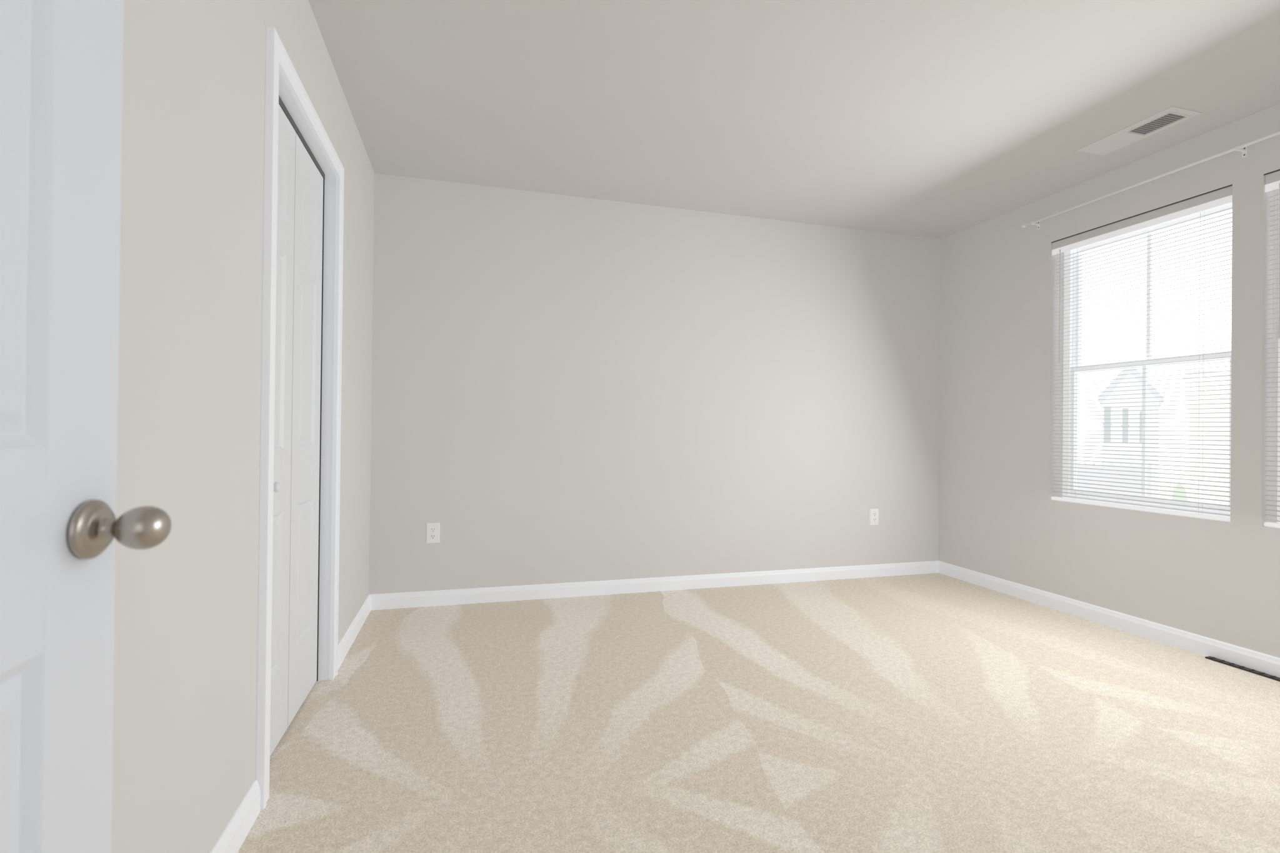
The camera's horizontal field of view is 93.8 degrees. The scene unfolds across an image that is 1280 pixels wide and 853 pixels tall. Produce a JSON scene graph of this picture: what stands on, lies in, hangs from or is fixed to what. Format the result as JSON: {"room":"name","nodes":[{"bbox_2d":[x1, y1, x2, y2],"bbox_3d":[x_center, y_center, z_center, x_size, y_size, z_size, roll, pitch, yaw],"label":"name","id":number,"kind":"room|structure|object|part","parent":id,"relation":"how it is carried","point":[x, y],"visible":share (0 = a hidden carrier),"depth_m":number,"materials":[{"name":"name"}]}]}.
{"room":"empty bedroom","nodes":[
{"label":"empty bedroom","id":0,"kind":"room"},
{"bbox_2d":[111,0,374,852],"bbox_3d":[-1.056,-0.201,1.558,0.115,2.440,3.681,1,0,-16],"label":"wall","id":1,"kind":"structure","parent":0,"point":[186,624],"depth_m":1.24,"materials":[{"name":"beige paint"}]},
{"bbox_2d":[0,0,123,852],"bbox_3d":[-0.551,0.000,0.344,0.035,2.014,0.810,1,0,-16],"label":"entry door","id":2,"kind":"structure","parent":1,"relation":"in","point":[61,61],"depth_m":0.63,"materials":[{"name":"white wood"}]},
{"bbox_2d":[66,499,171,559],"bbox_3d":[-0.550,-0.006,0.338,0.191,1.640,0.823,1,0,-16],"label":"door knob","id":3,"kind":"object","parent":2,"relation":"attached to","point":[92,526],"depth_m":0.68,"materials":[{"name":"silver metal"}]},
{"bbox_3d":[-0.593,0.118,0.694,0.078,0.067,0.078,1,0,-16],"label":"knob","id":4,"kind":"part","parent":3,"relation":"part of","materials":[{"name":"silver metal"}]},
{"bbox_2d":[210,780,260,852],"bbox_3d":[-0.776,0.976,0.746,0.013,0.085,1.740,1,0,-16],"label":"baseboard","id":5,"kind":"structure","parent":1,"relation":"attached to","point":[237,830],"depth_m":1.46,"materials":[{"name":"white wood"}]},
{"bbox_2d":[255,26,344,809],"bbox_3d":[-1.121,-0.023,2.032,0.021,2.087,0.910,1,0,-16],"label":"trim","id":6,"kind":"structure","parent":1,"relation":"attached to","point":[277,60],"depth_m":1.61,"materials":[{"name":"white wood"}]},
{"bbox_2d":[278,95,324,179],"bbox_3d":[-1.176,-1.005,2.018,0.035,0.022,0.806,1,0,-16],"label":"track rail","id":7,"kind":"object","parent":6,"relation":"attached to","point":[282,105],"depth_m":2.07,"materials":[{"name":"grey metal"}]},
{"bbox_2d":[270,73,335,756],"bbox_3d":[-1.187,-0.007,2.014,0.115,2.053,0.842,1,0,-16],"label":"closet","id":8,"kind":"object","parent":1,"relation":"attached to","point":[284,93],"depth_m":2.12,"materials":[{"name":"white wood"}]},
{"bbox_3d":[-1.085,0.179,1.774,0.035,0.032,0.032,1,0,-16],"label":"bifold door pull","id":9,"kind":"part","parent":8,"relation":"part of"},
{"bbox_3d":[-1.130,0.009,1.816,0.032,1.997,0.386,1,0,-16],"label":"bifold door leaf","id":10,"kind":"part","parent":8,"relation":"part of","materials":[{"name":"white wood"}]},
{"bbox_3d":[-1.236,0.009,2.191,0.032,1.997,0.386,1,0,-16],"label":"bifold door leaf","id":11,"kind":"part","parent":8,"relation":"part of","materials":[{"name":"white wood"}]},
{"bbox_2d":[316,180,324,681],"bbox_3d":[-1.309,0.014,2.397,0.059,2.012,0.001,1,0,-16],"label":"door jamb","id":12,"kind":"object","parent":1,"relation":"attached to","point":[323,216],"depth_m":2.40,"materials":[{"name":"white wood"}]},
{"bbox_2d":[337,594,371,670],"bbox_3d":[-1.383,0.979,2.906,0.013,0.085,0.906,1,0,-16],"label":"baseboard","id":13,"kind":"structure","parent":1,"relation":"attached to","point":[345,643],"depth_m":2.84,"materials":[{"name":"white wood"}]},
{"bbox_2d":[368,173,941,594],"bbox_3d":[0.359,-0.175,3.928,4.124,2.440,0.115,1,0,-16],"label":"wall","id":14,"kind":"structure","parent":0,"point":[575,389],"depth_m":3.77,"materials":[{"name":"beige paint"}]},
{"bbox_2d":[426,522,439,543],"bbox_3d":[-1.185,0.611,3.429,0.072,0.116,0.007,1,0,-16],"label":"outlet","id":15,"kind":"object","parent":14,"relation":"attached to","point":[432,529],"visible":1,"depth_m":3.43,"materials":[{"name":"white plastic"}]},
{"bbox_2d":[369,560,938,609],"bbox_3d":[0.337,1.002,3.853,3.839,0.085,0.013,1,0,-16],"label":"baseboard","id":16,"kind":"structure","parent":14,"relation":"attached to","point":[472,595],"depth_m":3.74,"materials":[{"name":"white wood"}]},
{"bbox_2d":[869,508,878,525],"bbox_3d":[1.655,0.640,4.228,0.072,0.116,0.007,1,0,-16],"label":"outlet","id":17,"kind":"object","parent":14,"relation":"attached to","point":[874,512],"visible":1,"depth_m":4.22,"materials":[{"name":"white plastic"}]},
{"bbox_2d":[237,573,1279,852],"bbox_3d":[0.689,1.096,1.252,4.909,0.120,5.441,1,0,-16],"label":"floor","id":18,"kind":"structure","parent":0,"point":[931,712],"depth_m":2.03,"materials":[{"name":"beige carpet"}]},
{"bbox_2d":[1205,656,1279,681],"bbox_3d":[2.695,1.058,2.442,0.032,0.009,0.645,1,0,-16],"label":"floor vent","id":19,"kind":"object","parent":18,"relation":"in","point":[1214,659],"visible":1,"depth_m":2.62,"materials":[{"name":"brown metal"}]},
{"bbox_2d":[308,0,1279,239],"bbox_3d":[0.716,-1.464,1.264,4.909,0.120,5.441,1,0,-16],"label":"ceiling","id":20,"kind":"structure","parent":0,"point":[940,119],"depth_m":2.50,"materials":[{"name":"paint"}]},
{"bbox_2d":[1076,106,1201,155],"bbox_3d":[2.323,-1.376,2.808,0.180,0.007,0.425,1,0,-16],"label":"ceiling vent","id":21,"kind":"object","parent":20,"relation":"in","point":[1172,115],"visible":1,"depth_m":2.79,"materials":[{"name":"white metal"}]},
{"bbox_2d":[938,103,1279,658],"bbox_3d":[2.776,-0.155,2.636,0.170,2.440,3.681,1,0,-16],"label":"wall","id":22,"kind":"structure","parent":0,"point":[999,517],"depth_m":3.31,"materials":[{"name":"beige paint"}]},
{"bbox_2d":[938,560,1279,677],"bbox_3d":[2.660,1.021,2.661,0.013,0.085,3.566,1,0,-16],"label":"baseboard","id":23,"kind":"structure","parent":22,"relation":"attached to","point":[1260,662],"depth_m":3.10,"materials":[{"name":"white wood"}]},
{"bbox_2d":[1051,202,1232,517],"bbox_3d":[2.637,-0.330,3.152,0.153,1.530,0.880,1,0,-16],"label":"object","id":24,"kind":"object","parent":22,"relation":"in","point":[1069,297],"depth_m":3.12,"materials":[{"name":"white plastic"}]},
{"bbox_2d":[1051,195,1232,521],"bbox_3d":[2.572,-0.308,3.134,0.035,1.481,0.874,1,0,-16],"label":"window blind","id":25,"kind":"object","parent":24,"relation":"attached to","point":[1228,199],"visible":0.89,"depth_m":3.05,"materials":[{"name":"white plastic"}]},
{"bbox_2d":[1055,211,1204,514],"bbox_3d":[2.556,-0.315,3.179,0.039,1.460,0.716,1,0,-16],"label":"blind cords","id":26,"kind":"object","parent":25,"relation":"attached to","point":[1200,212],"depth_m":3.43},
{"bbox_2d":[1052,185,1232,249],"bbox_3d":[2.583,-1.072,3.138,0.038,0.045,0.874,1,0,-16],"label":"blind headrail","id":27,"kind":"object","parent":25,"relation":"attached to","point":[1222,193],"depth_m":3.05,"materials":[{"name":"beige plastic"}]},
{"bbox_2d":[1051,184,1232,243],"bbox_3d":[2.563,-1.093,3.132,0.006,0.004,0.878,1,0,-16],"label":"blind","id":28,"kind":"object","parent":24,"relation":"attached to","point":[1225,187],"depth_m":3.05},
{"bbox_2d":[1069,350,1231,513],"bbox_3d":[2.660,0.026,3.158,0.026,0.756,0.808,1,0,-16],"label":"sash","id":29,"kind":"object","parent":24,"relation":"attached to","point":[1228,354],"depth_m":3.16,"materials":[{"name":"white plastic"}]},
{"bbox_2d":[1073,202,1232,373],"bbox_3d":[2.695,-0.685,3.169,0.026,0.738,0.808,1,0,-16],"label":"sash","id":30,"kind":"object","parent":24,"relation":"attached to","point":[1224,207],"depth_m":3.17,"materials":[{"name":"white plastic"}]},
{"bbox_2d":[1021,131,1279,229],"bbox_3d":[2.663,-1.223,2.662,0.057,0.047,2.152,1,0,-16],"label":"curtain rod","id":31,"kind":"object","parent":22,"relation":"attached to","point":[1244,147],"visible":1,"depth_m":2.91,"materials":[{"name":"white metal"}]},
{"bbox_2d":[1264,190,1279,523],"bbox_3d":[2.905,-0.331,2.199,0.153,1.530,0.880,1,0,-16],"label":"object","id":32,"kind":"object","parent":22,"relation":"in","point":[1277,505],"depth_m":2.59,"materials":[{"name":"white plastic"}]},
{"bbox_2d":[1264,180,1279,528],"bbox_3d":[2.840,-0.309,2.181,0.035,1.481,0.874,1,0,-16],"label":"window blind","id":33,"kind":"object","parent":32,"relation":"attached to","point":[1269,187],"visible":1,"depth_m":2.57,"materials":[{"name":"white plastic"}]},
{"bbox_2d":[1265,170,1279,184],"bbox_3d":[2.852,-1.073,2.185,0.038,0.045,0.874,1,0,-16],"label":"blind headrail","id":34,"kind":"object","parent":33,"relation":"attached to","point":[1274,177],"depth_m":2.58,"materials":[{"name":"beige plastic"}]},
{"bbox_2d":[1272,182,1279,446],"bbox_3d":[2.824,-0.317,2.226,0.039,1.460,0.716,1,0,-16],"label":"blind cords","id":35,"kind":"object","parent":33,"relation":"attached to","point":[1279,325],"depth_m":2.55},
{"bbox_3d":[2.944,-0.330,2.210,0.071,1.530,0.880,1,0,-16],"label":"frame","id":36,"kind":"part","parent":32,"relation":"part of","materials":[{"name":"white plastic"}]},
{"bbox_2d":[1263,169,1279,175],"bbox_3d":[2.831,-1.094,2.179,0.006,0.004,0.878,1,0,-16],"label":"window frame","id":37,"kind":"structure","parent":0,"point":[1278,170],"depth_m":2.58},
{"label":"outside","id":38,"kind":"structure","parent":0,"visible":0},
{"bbox_2d":[1076,210,1232,481],"bbox_3d":[56.041,-23.069,68.291,320.000,110.000,0.200,0,0,39],"label":"sky","id":39,"kind":"structure","parent":38,"point":[1227,331],"depth_m":66.39,"materials":[{"name":"white"}]},
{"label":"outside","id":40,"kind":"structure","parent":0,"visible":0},
{"bbox_2d":[1158,480,1189,501],"bbox_3d":[30.338,5.617,37.126,320.000,0.200,80.000,0,0,39],"label":"ground","id":41,"kind":"structure","parent":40,"point":[1159,484],"depth_m":56.30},
{"bbox_2d":[1076,461,1151,497],"bbox_3d":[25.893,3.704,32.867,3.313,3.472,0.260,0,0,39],"label":"fence","id":42,"kind":"object","parent":41,"relation":"on","point":[1084,462],"visible":0.17,"depth_m":32.76,"materials":[{"name":"white wood"}]},
{"bbox_2d":[1098,368,1164,498],"bbox_3d":[33.233,0.831,40.635,3.150,9.444,9.900,0,0,39],"label":"house","id":43,"kind":"structure","parent":41,"relation":"on","point":[1132,371],"depth_m":37.19,"materials":[{"name":"white"}]},
{"bbox_2d":[1171,481,1188,501],"bbox_3d":[26.105,4.041,28.980,0.655,2.767,0.655,0,0,39],"label":"shrub","id":44,"kind":"object","parent":41,"relation":"on","point":[1178,485],"visible":0.26,"depth_m":28.83,"materials":[{"name":"green plant"}]},
{"bbox_2d":[1182,369,1229,504],"bbox_3d":[43.735,0.901,41.086,9.344,9.534,7.800,0,0,39],"label":"neighbouring building","id":45,"kind":"structure","parent":41,"relation":"on","point":[1217,374],"depth_m":40.68,"materials":[{"name":"white"}]}
]}

